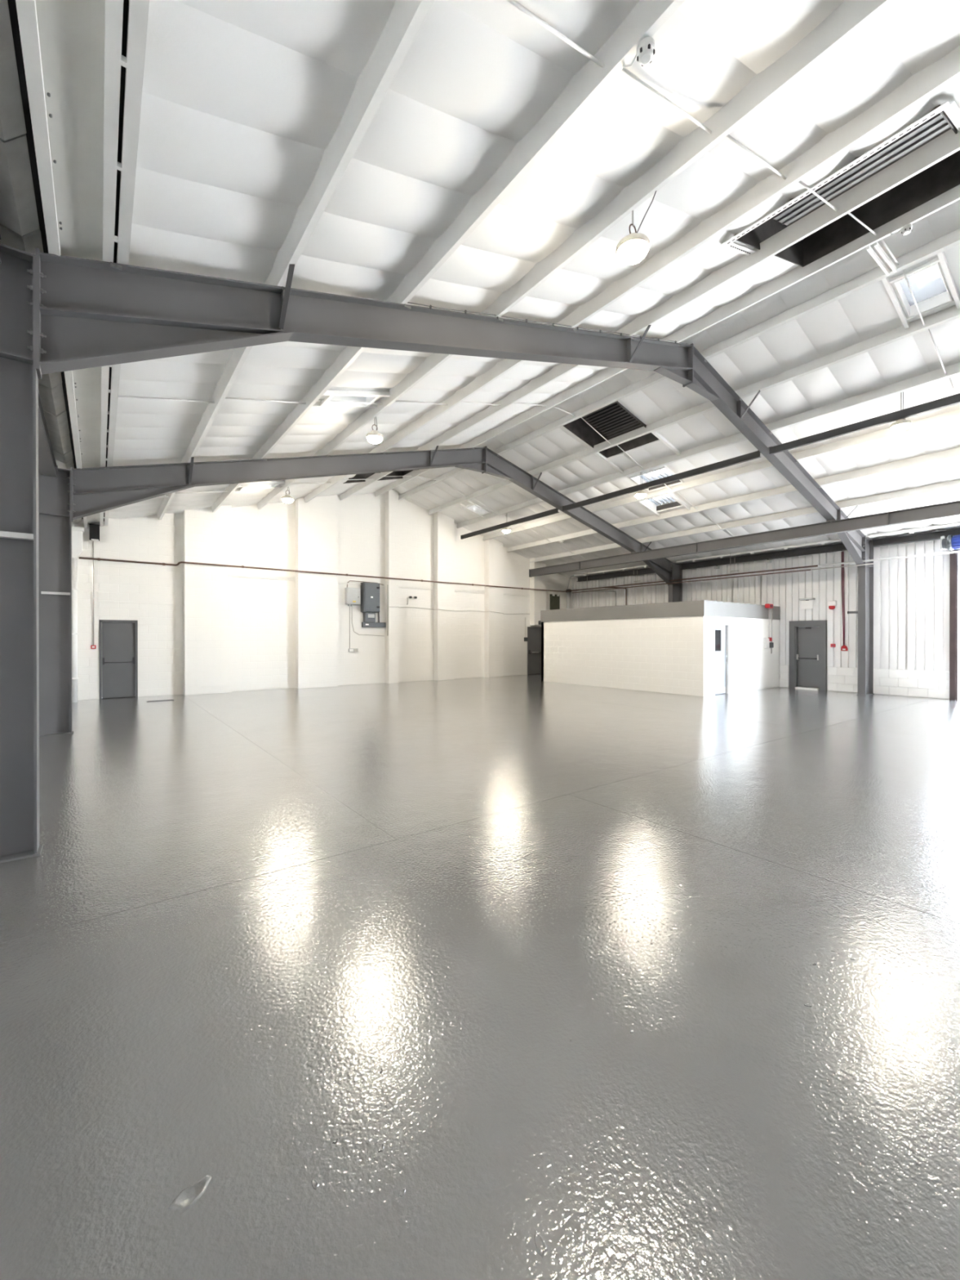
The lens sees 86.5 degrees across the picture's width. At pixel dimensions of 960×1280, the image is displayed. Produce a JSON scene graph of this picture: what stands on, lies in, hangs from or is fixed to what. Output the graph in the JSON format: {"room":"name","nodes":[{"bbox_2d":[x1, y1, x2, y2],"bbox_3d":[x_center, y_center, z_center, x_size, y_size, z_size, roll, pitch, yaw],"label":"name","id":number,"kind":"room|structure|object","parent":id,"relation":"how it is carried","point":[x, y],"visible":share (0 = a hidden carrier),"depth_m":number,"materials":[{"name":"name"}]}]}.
{"room":"empty warehouse","nodes":[
{"label":"empty warehouse","id":0,"kind":"room"},
{"bbox_2d":[71,488,571,700],"bbox_3d":[-3.275,-2.315,19.075,20.000,7.815,0.670,0,0,-37],"label":"wall","id":1,"kind":"structure","parent":0,"point":[202,628],"depth_m":16.94,"materials":[{"name":"white paint"}]},
{"bbox_2d":[71,526,84,702],"bbox_3d":[-10.414,-0.650,13.189,0.270,4.520,0.240,0,0,-37],"label":"downpipe","id":2,"kind":"object","parent":1,"relation":"attached to","point":[77,531],"visible":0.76,"depth_m":13.13,"materials":[{"name":"white paint"}]},
{"bbox_2d":[90,541,96,648],"bbox_3d":[-10.435,-1.216,13.759,0.110,2.910,0.078,0,0,-37],"label":"pipe","id":3,"kind":"object","parent":1,"relation":"attached to","point":[92,646],"visible":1,"depth_m":13.76,"materials":[{"name":"red plastic"}]},
{"bbox_2d":[88,524,99,541],"bbox_3d":[-10.397,-2.901,13.753,0.220,0.420,0.115,0,0,-37],"label":"junction box","id":4,"kind":"object","parent":1,"relation":"attached to","point":[94,529],"visible":0.93,"depth_m":13.70,"materials":[{"name":"black metal"}]},
{"bbox_2d":[98,619,137,698],"bbox_3d":[-10.023,0.528,14.149,0.870,2.160,0.155,0,0,-37],"label":"door","id":5,"kind":"structure","parent":1,"relation":"in","point":[118,674],"depth_m":14.14,"materials":[{"name":"grey paint"}]},
{"bbox_2d":[349,605,350,648],"bbox_3d":[-4.634,-0.449,18.127,0.021,1.510,0.024,0,0,-37],"label":"conduit","id":6,"kind":"object","parent":1,"relation":"attached to","point":[349,606],"visible":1,"depth_m":18.12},
{"bbox_2d":[344,587,359,606],"bbox_3d":[-4.519,-1.524,18.094,0.490,0.640,0.215,0,0,-37],"label":"enclosure","id":7,"kind":"object","parent":1,"relation":"attached to","point":[352,595],"visible":1,"depth_m":18.01,"materials":[{"name":"metal"}]},
{"bbox_2d":[348,648,358,652],"bbox_3d":[-4.525,0.364,18.193,0.337,0.119,0.058,0,0,-37],"label":"socket","id":8,"kind":"object","parent":1,"relation":"attached to","point":[352,650],"visible":1,"depth_m":18.18,"materials":[{"name":"white paint"}]},
{"bbox_2d":[346,580,383,587],"bbox_3d":[-4.143,-1.980,18.486,1.423,0.271,0.029,0,0,-37],"label":"cable","id":9,"kind":"object","parent":1,"relation":"attached to","point":[349,580],"visible":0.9,"depth_m":18.37,"materials":[{"name":"grey plastic"}]},
{"bbox_2d":[351,615,380,635],"bbox_3d":[-4.069,-0.671,18.548,1.270,1.070,0.022,0,0,-37],"label":"cable","id":10,"kind":"object","parent":1,"relation":"attached to","point":[352,615],"visible":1,"depth_m":18.24,"materials":[{"name":"grey plastic"}]},
{"bbox_2d":[363,612,375,622],"bbox_3d":[-4.003,-0.815,18.476,0.390,0.340,0.225,0,0,-37],"label":"meter box","id":11,"kind":"object","parent":1,"relation":"attached to","point":[367,617],"visible":1,"depth_m":18.37,"materials":[{"name":"grey plastic"}]},
{"bbox_2d":[360,582,379,612],"bbox_3d":[-3.966,-1.535,18.457,0.630,1.060,0.295,0,0,-37],"label":"electrical panel","id":12,"kind":"object","parent":1,"relation":"attached to","point":[370,592],"visible":1,"depth_m":18.33,"materials":[{"name":"grey metal"}]},
{"bbox_2d":[361,622,386,627],"bbox_3d":[-3.877,-0.556,18.633,0.900,0.180,0.125,0,0,-37],"label":"trunking","id":13,"kind":"object","parent":1,"relation":"attached to","point":[380,624],"visible":1,"depth_m":18.58,"materials":[{"name":"grey metal"}]},
{"bbox_2d":[386,584,387,635],"bbox_3d":[-3.401,-1.096,18.772,0.021,1.880,0.034,0,0,-37],"label":"cable","id":14,"kind":"object","parent":1,"relation":"attached to","point":[387,584],"visible":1,"depth_m":18.77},
{"bbox_2d":[406,595,417,604],"bbox_3d":[-2.606,-1.514,19.598,0.427,0.330,0.102,0,0,-37],"label":"pipe stub","id":15,"kind":"object","parent":1,"relation":"attached to","point":[409,597],"visible":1,"depth_m":19.51,"materials":[{"name":"metal"}]},
{"bbox_2d":[389,606,500,613],"bbox_3d":[-0.528,-1.201,20.999,7.220,0.132,0.331,0,0,-37],"label":"cable","id":16,"kind":"object","parent":1,"relation":"attached to","point":[389,606],"visible":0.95,"depth_m":20.19,"materials":[{"name":"grey plastic"}]},
{"bbox_2d":[79,550,959,593],"bbox_3d":[2.085,-2.571,11.573,18.046,0.868,18.456,0,0,-37],"label":"pipe","id":17,"kind":"object","parent":1,"relation":"attached to","point":[958,551],"visible":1,"depth_m":16.60,"materials":[{"name":"metal"}]},
{"bbox_2d":[524,617,527,641],"bbox_3d":[2.074,-0.479,23.115,0.160,1.080,0.070,0,0,-37],"label":"switch box","id":18,"kind":"object","parent":1,"relation":"attached to","point":[525,637],"visible":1,"depth_m":23.12,"materials":[{"name":"grey metal"}]},
{"bbox_2d":[527,626,541,675],"bbox_3d":[2.564,0.489,23.531,1.020,2.180,0.155,0,0,-37],"label":"door","id":19,"kind":"structure","parent":1,"relation":"in","point":[534,634],"depth_m":23.50,"materials":[{"name":"grey paint"}]},
{"bbox_2d":[550,592,559,609],"bbox_3d":[3.564,-1.808,24.200,0.590,0.870,0.110,0,0,-37],"label":"board","id":20,"kind":"object","parent":1,"relation":"attached to","point":[554,598],"visible":0.86,"depth_m":24.16,"materials":[{"name":"black metal"}]},
{"bbox_2d":[565,589,571,608],"bbox_3d":[4.252,-1.723,24.458,0.260,1.400,0.254,0,0,-37],"label":"duct","id":21,"kind":"object","parent":1,"relation":"attached to","point":[568,593],"visible":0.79,"depth_m":24.38,"materials":[{"name":"metal"}]},
{"bbox_2d":[0,674,959,1279],"bbox_3d":[7.705,1.784,4.521,19.850,0.304,37.010,0,0,-37],"label":"floor","id":22,"kind":"structure","parent":0,"point":[514,977],"depth_m":2.37,"materials":[{"name":"paint"}]},
{"bbox_2d":[146,699,173,702],"bbox_3d":[-8.453,1.605,13.487,0.600,0.008,0.200,0,0,-37],"label":"drain cover","id":23,"kind":"object","parent":22,"relation":"on","point":[163,700],"visible":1,"depth_m":13.45,"materials":[{"name":"metal"}]},
{"bbox_2d":[38,445,682,736],"bbox_3d":[0.261,-1.901,14.178,19.400,7.017,0.619,0,0,-37],"label":"frame","id":24,"kind":"object","parent":22,"relation":"on","point":[77,493],"visible":0.96,"depth_m":9.46,"materials":[{"name":"grey metal"}]},
{"bbox_2d":[38,391,57,479],"bbox_3d":[-5.519,-2.854,6.249,0.230,0.230,5.973,0,0,-37],"label":"tie beam","id":25,"kind":"structure","parent":24,"relation":"attached to","point":[47,467],"depth_m":7.61,"materials":[{"name":"grey metal"}]},
{"bbox_2d":[0,243,873,862],"bbox_3d":[3.960,-1.886,9.228,19.400,7.017,0.619,0,0,-37],"label":"frame","id":26,"kind":"object","parent":22,"relation":"on","point":[58,313],"visible":1,"depth_m":4.35,"materials":[{"name":"grey metal"}]},
{"bbox_2d":[408,302,687,343],"bbox_3d":[1.460,-4.573,7.471,5.703,1.514,0.020,0,0,-37],"label":"cable","id":27,"kind":"object","parent":26,"relation":"attached to","point":[430,306],"visible":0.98,"depth_m":6.86,"materials":[{"name":"grey metal"}]},
{"bbox_2d":[460,393,959,539],"bbox_3d":[4.614,-4.125,13.442,0.140,0.160,17.830,0,0,-37],"label":"beam","id":28,"kind":"structure","parent":26,"relation":"attached to","point":[952,400],"depth_m":11.33,"materials":[{"name":"metal"}]},
{"bbox_2d":[528,500,959,577],"bbox_3d":[7.619,-2.997,15.688,0.200,0.400,17.945,0,0,-37],"label":"beam","id":29,"kind":"structure","parent":26,"relation":"attached to","point":[948,509],"depth_m":14.49,"materials":[{"name":"grey metal"}]},
{"bbox_2d":[576,528,959,582],"bbox_3d":[11.733,-2.855,14.878,0.180,0.200,23.600,0,0,-37],"label":"beam","id":30,"kind":"structure","parent":26,"relation":"attached to","point":[932,535],"depth_m":16.84,"materials":[{"name":"metal"}]},
{"bbox_2d":[764,558,771,563],"bbox_3d":[9.773,-2.682,17.283,0.120,0.160,0.160,0,0,-37],"label":"floodlight","id":31,"kind":"object","parent":30,"relation":"attached to","point":[767,561],"visible":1,"depth_m":17.24,"materials":[{"name":"metal"}]},
{"bbox_2d":[940,534,959,551],"bbox_3d":[12.684,-2.590,13.423,0.420,0.414,0.830,0,0,-37],"label":"motor","id":32,"kind":"object","parent":30,"relation":"attached to","point":[952,542],"visible":1,"depth_m":13.49,"materials":[{"name":"blue paint"}]},
{"bbox_2d":[847,611,857,613],"bbox_3d":[11.360,-0.836,15.334,0.084,0.080,0.512,0,0,-37],"label":"pipe stub","id":33,"kind":"object","parent":26,"relation":"attached to","point":[848,612],"visible":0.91,"depth_m":15.43,"materials":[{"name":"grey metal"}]},
{"bbox_2d":[540,600,780,696],"bbox_3d":[6.261,0.227,18.531,4.785,2.735,6.670,0,0,-37],"label":"enclosed room","id":34,"kind":"object","parent":22,"relation":"on","point":[701,647],"visible":1,"depth_m":16.12,"materials":[{"name":"white paint"}]},
{"bbox_2d":[763,608,773,648],"bbox_3d":[9.476,-0.385,16.737,0.500,1.310,0.090,0,0,-37],"label":"panel","id":35,"kind":"object","parent":34,"relation":"attached to","point":[766,644],"visible":1,"depth_m":16.76,"materials":[{"name":"white paint"}]},
{"bbox_2d":[764,604,773,608],"bbox_3d":[9.462,-1.110,16.669,0.320,0.140,0.140,0,0,-37],"label":"fire sounder","id":36,"kind":"object","parent":34,"relation":"attached to","point":[766,606],"visible":1,"depth_m":16.59,"materials":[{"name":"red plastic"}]},
{"bbox_2d":[771,608,773,653],"bbox_3d":[9.696,-0.336,16.927,0.028,1.570,0.054,0,0,-37],"label":"conduit","id":37,"kind":"object","parent":34,"relation":"attached to","point":[772,608],"visible":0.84,"depth_m":16.92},
{"bbox_2d":[15,0,959,578],"bbox_3d":[7.645,-4.583,4.457,20.000,3.274,37.010,0,0,-37],"label":"ceiling","id":38,"kind":"structure","parent":0,"point":[496,157],"depth_m":4.95,"materials":[{"name":"white metal"}]},
{"bbox_2d":[0,0,83,523],"bbox_3d":[-5.604,-3.150,6.663,0.371,0.320,16.600,0,0,-37],"label":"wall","id":39,"kind":"structure","parent":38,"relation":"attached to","point":[22,224],"depth_m":3.44,"materials":[{"name":"metal"}]},
{"bbox_2d":[244,484,272,488],"bbox_3d":[-5.947,-4.478,13.707,0.800,0.902,0.400,0,0,-37],"label":"roof light","id":40,"kind":"object","parent":38,"relation":"attached to","point":[266,486],"visible":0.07,"depth_m":13.92,"materials":[{"name":"white paint"}]},
{"bbox_2d":[281,486,293,502],"bbox_3d":[-5.266,-3.974,13.967,0.316,0.434,0.316,0,0,-37],"label":"lamp","id":41,"kind":"object","parent":38,"relation":"hanging from","point":[286,499],"visible":1,"depth_m":13.89,"materials":[{"name":"grey metal"}]},
{"bbox_2d":[326,395,372,404],"bbox_3d":[-2.229,-4.463,8.732,0.800,0.902,0.440,0,0,-37],"label":"roof light","id":42,"kind":"object","parent":38,"relation":"attached to","point":[363,399],"visible":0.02,"depth_m":8.94,"materials":[{"name":"white paint"}]},
{"bbox_2d":[366,417,383,444],"bbox_3d":[-1.974,-3.935,9.562,0.316,0.483,0.316,0,0,-37],"label":"lamp","id":43,"kind":"object","parent":38,"relation":"hanging from","point":[374,437],"visible":1,"depth_m":9.48,"materials":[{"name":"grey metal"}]},
{"bbox_2d":[343,469,418,483],"bbox_3d":[-3.061,-5.450,15.923,2.080,1.242,1.100,0,0,-37],"label":"ventilator","id":44,"kind":"object","parent":38,"relation":"attached to","point":[362,476],"visible":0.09,"depth_m":16.27,"materials":[{"name":"black metal"}]},
{"bbox_2d":[467,505,487,514],"bbox_3d":[-0.077,-5.187,18.922,0.650,0.862,0.470,0,0,-37],"label":"roof light","id":45,"kind":"object","parent":38,"relation":"attached to","point":[473,508],"visible":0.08,"depth_m":19.16,"materials":[{"name":"white paint"}]},
{"bbox_2d":[502,513,511,533],"bbox_3d":[0.951,-4.216,18.426,0.316,0.712,0.316,0,0,-37],"label":"lamp","id":46,"kind":"object","parent":38,"relation":"hanging from","point":[506,530],"visible":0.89,"depth_m":18.36,"materials":[{"name":"grey metal"}]},
{"bbox_2d":[563,400,658,457],"bbox_3d":[3.219,-5.474,12.589,1.710,1.144,1.620,0,0,-37],"label":"ventilator","id":47,"kind":"object","parent":38,"relation":"attached to","point":[612,420],"visible":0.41,"depth_m":13.05,"materials":[{"name":"black metal"}]},
{"bbox_2d":[616,191,656,265],"bbox_3d":[1.485,-3.924,4.871,0.314,0.489,0.453,0,0,-4],"label":"lamp","id":48,"kind":"object","parent":38,"relation":"hanging from","point":[633,247],"visible":1,"depth_m":4.87,"materials":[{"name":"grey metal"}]},
{"bbox_2d":[622,36,655,68],"bbox_3d":[1.025,-3.751,3.294,0.116,0.094,0.223,0,0,-37],"label":"detector","id":49,"kind":"object","parent":38,"relation":"attached to","point":[646,48],"visible":1,"depth_m":3.23,"materials":[{"name":"white paint"}]},
{"bbox_2d":[634,472,646,498],"bbox_3d":[4.364,-4.202,13.860,0.316,0.712,0.316,0,0,-37],"label":"lamp","id":50,"kind":"object","parent":38,"relation":"hanging from","point":[640,494],"visible":0.88,"depth_m":13.78,"materials":[{"name":"grey metal"}]},
{"bbox_2d":[630,466,683,492],"bbox_3d":[4.962,-4.830,14.343,0.900,0.929,1.100,0,0,-37],"label":"roof light","id":51,"kind":"object","parent":38,"relation":"attached to","point":[646,477],"visible":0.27,"depth_m":14.53,"materials":[{"name":"white paint"}]},
{"bbox_2d":[641,494,682,511],"bbox_3d":[5.548,-4.516,15.556,0.870,0.921,0.940,0,0,-37],"label":"roof light","id":52,"kind":"object","parent":38,"relation":"attached to","point":[664,502],"visible":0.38,"depth_m":15.85,"materials":[{"name":"white paint"}]},
{"bbox_2d":[566,522,959,589],"bbox_3d":[9.110,-2.730,17.772,0.218,0.667,16.378,0,0,-37],"label":"cable tray","id":53,"kind":"object","parent":38,"relation":"hanging from","point":[911,531],"visible":0.95,"depth_m":16.65,"materials":[{"name":"white paint"}]},
{"bbox_2d":[574,565,648,576],"bbox_3d":[5.994,-3.026,22.023,0.120,0.020,5.080,0,0,-37],"label":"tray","id":54,"kind":"object","parent":53,"relation":"on","point":[637,566],"depth_m":22.30,"materials":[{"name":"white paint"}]},
{"bbox_2d":[676,540,841,562],"bbox_3d":[9.436,-3.012,17.417,0.120,0.020,5.940,0,0,-37],"label":"tray","id":55,"kind":"object","parent":53,"relation":"on","point":[823,543],"depth_m":17.27,"materials":[{"name":"white paint"}]},
{"bbox_2d":[869,524,959,537],"bbox_3d":[12.704,-2.999,13.043,0.120,0.020,4.500,0,0,-37],"label":"tray","id":56,"kind":"object","parent":53,"relation":"on","point":[911,531],"depth_m":14.01,"materials":[{"name":"white paint"}]},
{"bbox_2d":[720,101,959,266],"bbox_3d":[4.368,-5.409,5.957,2.050,1.249,2.100,0,0,-37],"label":"ventilator","id":57,"kind":"object","parent":38,"relation":"attached to","point":[940,178],"visible":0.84,"depth_m":6.19,"materials":[{"name":"white paint"}]},
{"bbox_2d":[889,391,912,431],"bbox_3d":[7.728,-4.189,9.358,0.316,0.712,0.316,0,0,-37],"label":"lamp","id":58,"kind":"object","parent":38,"relation":"hanging from","point":[902,424],"visible":0.85,"depth_m":9.29,"materials":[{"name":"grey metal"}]},
{"bbox_2d":[890,223,912,235],"bbox_3d":[5.369,-5.194,6.499,0.116,0.094,0.223,0,0,-37],"label":"detector","id":59,"kind":"object","parent":38,"relation":"attached to","point":[906,229],"visible":1,"depth_m":6.43,"materials":[{"name":"white paint"}]},
{"bbox_2d":[893,262,951,317],"bbox_3d":[6.603,-5.532,7.602,0.800,0.902,0.500,0,0,-37],"label":"roof light","id":60,"kind":"object","parent":38,"relation":"attached to","point":[929,287],"visible":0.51,"depth_m":7.71,"materials":[{"name":"clear glass"}]},
{"bbox_2d":[571,539,949,698],"bbox_3d":[15.562,-1.181,10.260,0.220,5.600,36.810,0,0,-37],"label":"wall","id":61,"kind":"structure","parent":0,"point":[911,595],"depth_m":15.73,"materials":[{"name":"white metal"}]},
{"bbox_2d":[590,591,616,605],"bbox_3d":[5.514,-1.615,22.799,1.126,1.194,0.094,0,0,5],"label":"pipe","id":62,"kind":"object","parent":61,"relation":"attached to","point":[590,591],"visible":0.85,"depth_m":22.73,"materials":[{"name":"grey metal"}]},
{"bbox_2d":[610,586,626,604],"bbox_3d":[5.929,-1.664,22.251,0.975,1.294,0.096,0,0,-5],"label":"pipe","id":63,"kind":"object","parent":61,"relation":"attached to","point":[611,587],"visible":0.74,"depth_m":22.26,"materials":[{"name":"grey metal"}]},
{"bbox_2d":[799,597,815,608],"bbox_3d":[10.608,-1.175,16.538,0.200,0.350,0.400,0,0,-37],"label":"exit sign","id":64,"kind":"object","parent":61,"relation":"attached to","point":[808,603],"visible":1,"depth_m":16.48,"materials":[{"name":"white paint"}]},
{"bbox_2d":[789,620,826,690],"bbox_3d":[10.692,0.485,16.631,0.240,2.230,1.080,0,0,-37],"label":"door","id":65,"kind":"structure","parent":61,"relation":"in","point":[807,638],"depth_m":16.65,"materials":[{"name":"grey paint"}]},
{"bbox_2d":[828,600,836,609],"bbox_3d":[11.033,-1.098,15.982,0.185,0.280,0.200,0,0,-37],"label":"beacon","id":66,"kind":"object","parent":61,"relation":"attached to","point":[832,604],"visible":1,"depth_m":15.94,"materials":[{"name":"white paint"}]},
{"bbox_2d":[840,551,848,650],"bbox_3d":[11.248,-1.202,15.749,0.170,3.070,0.175,0,0,-37],"label":"pipe","id":67,"kind":"object","parent":61,"relation":"attached to","point":[843,647],"visible":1,"depth_m":15.78,"materials":[{"name":"red plastic"}]},
{"bbox_2d":[949,549,959,700],"bbox_3d":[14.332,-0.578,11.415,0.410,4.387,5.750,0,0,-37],"label":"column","id":68,"kind":"structure","parent":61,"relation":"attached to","point":[953,557],"depth_m":13.70,"materials":[{"name":"grey metal"}]},
{"bbox_2d":[958,657,959,698],"bbox_3d":[30.064,1.758,25.594,41.200,0.330,85.000,0,0,-37],"label":"ground","id":69,"kind":"structure","parent":0,"point":[958,658],"depth_m":22.49,"materials":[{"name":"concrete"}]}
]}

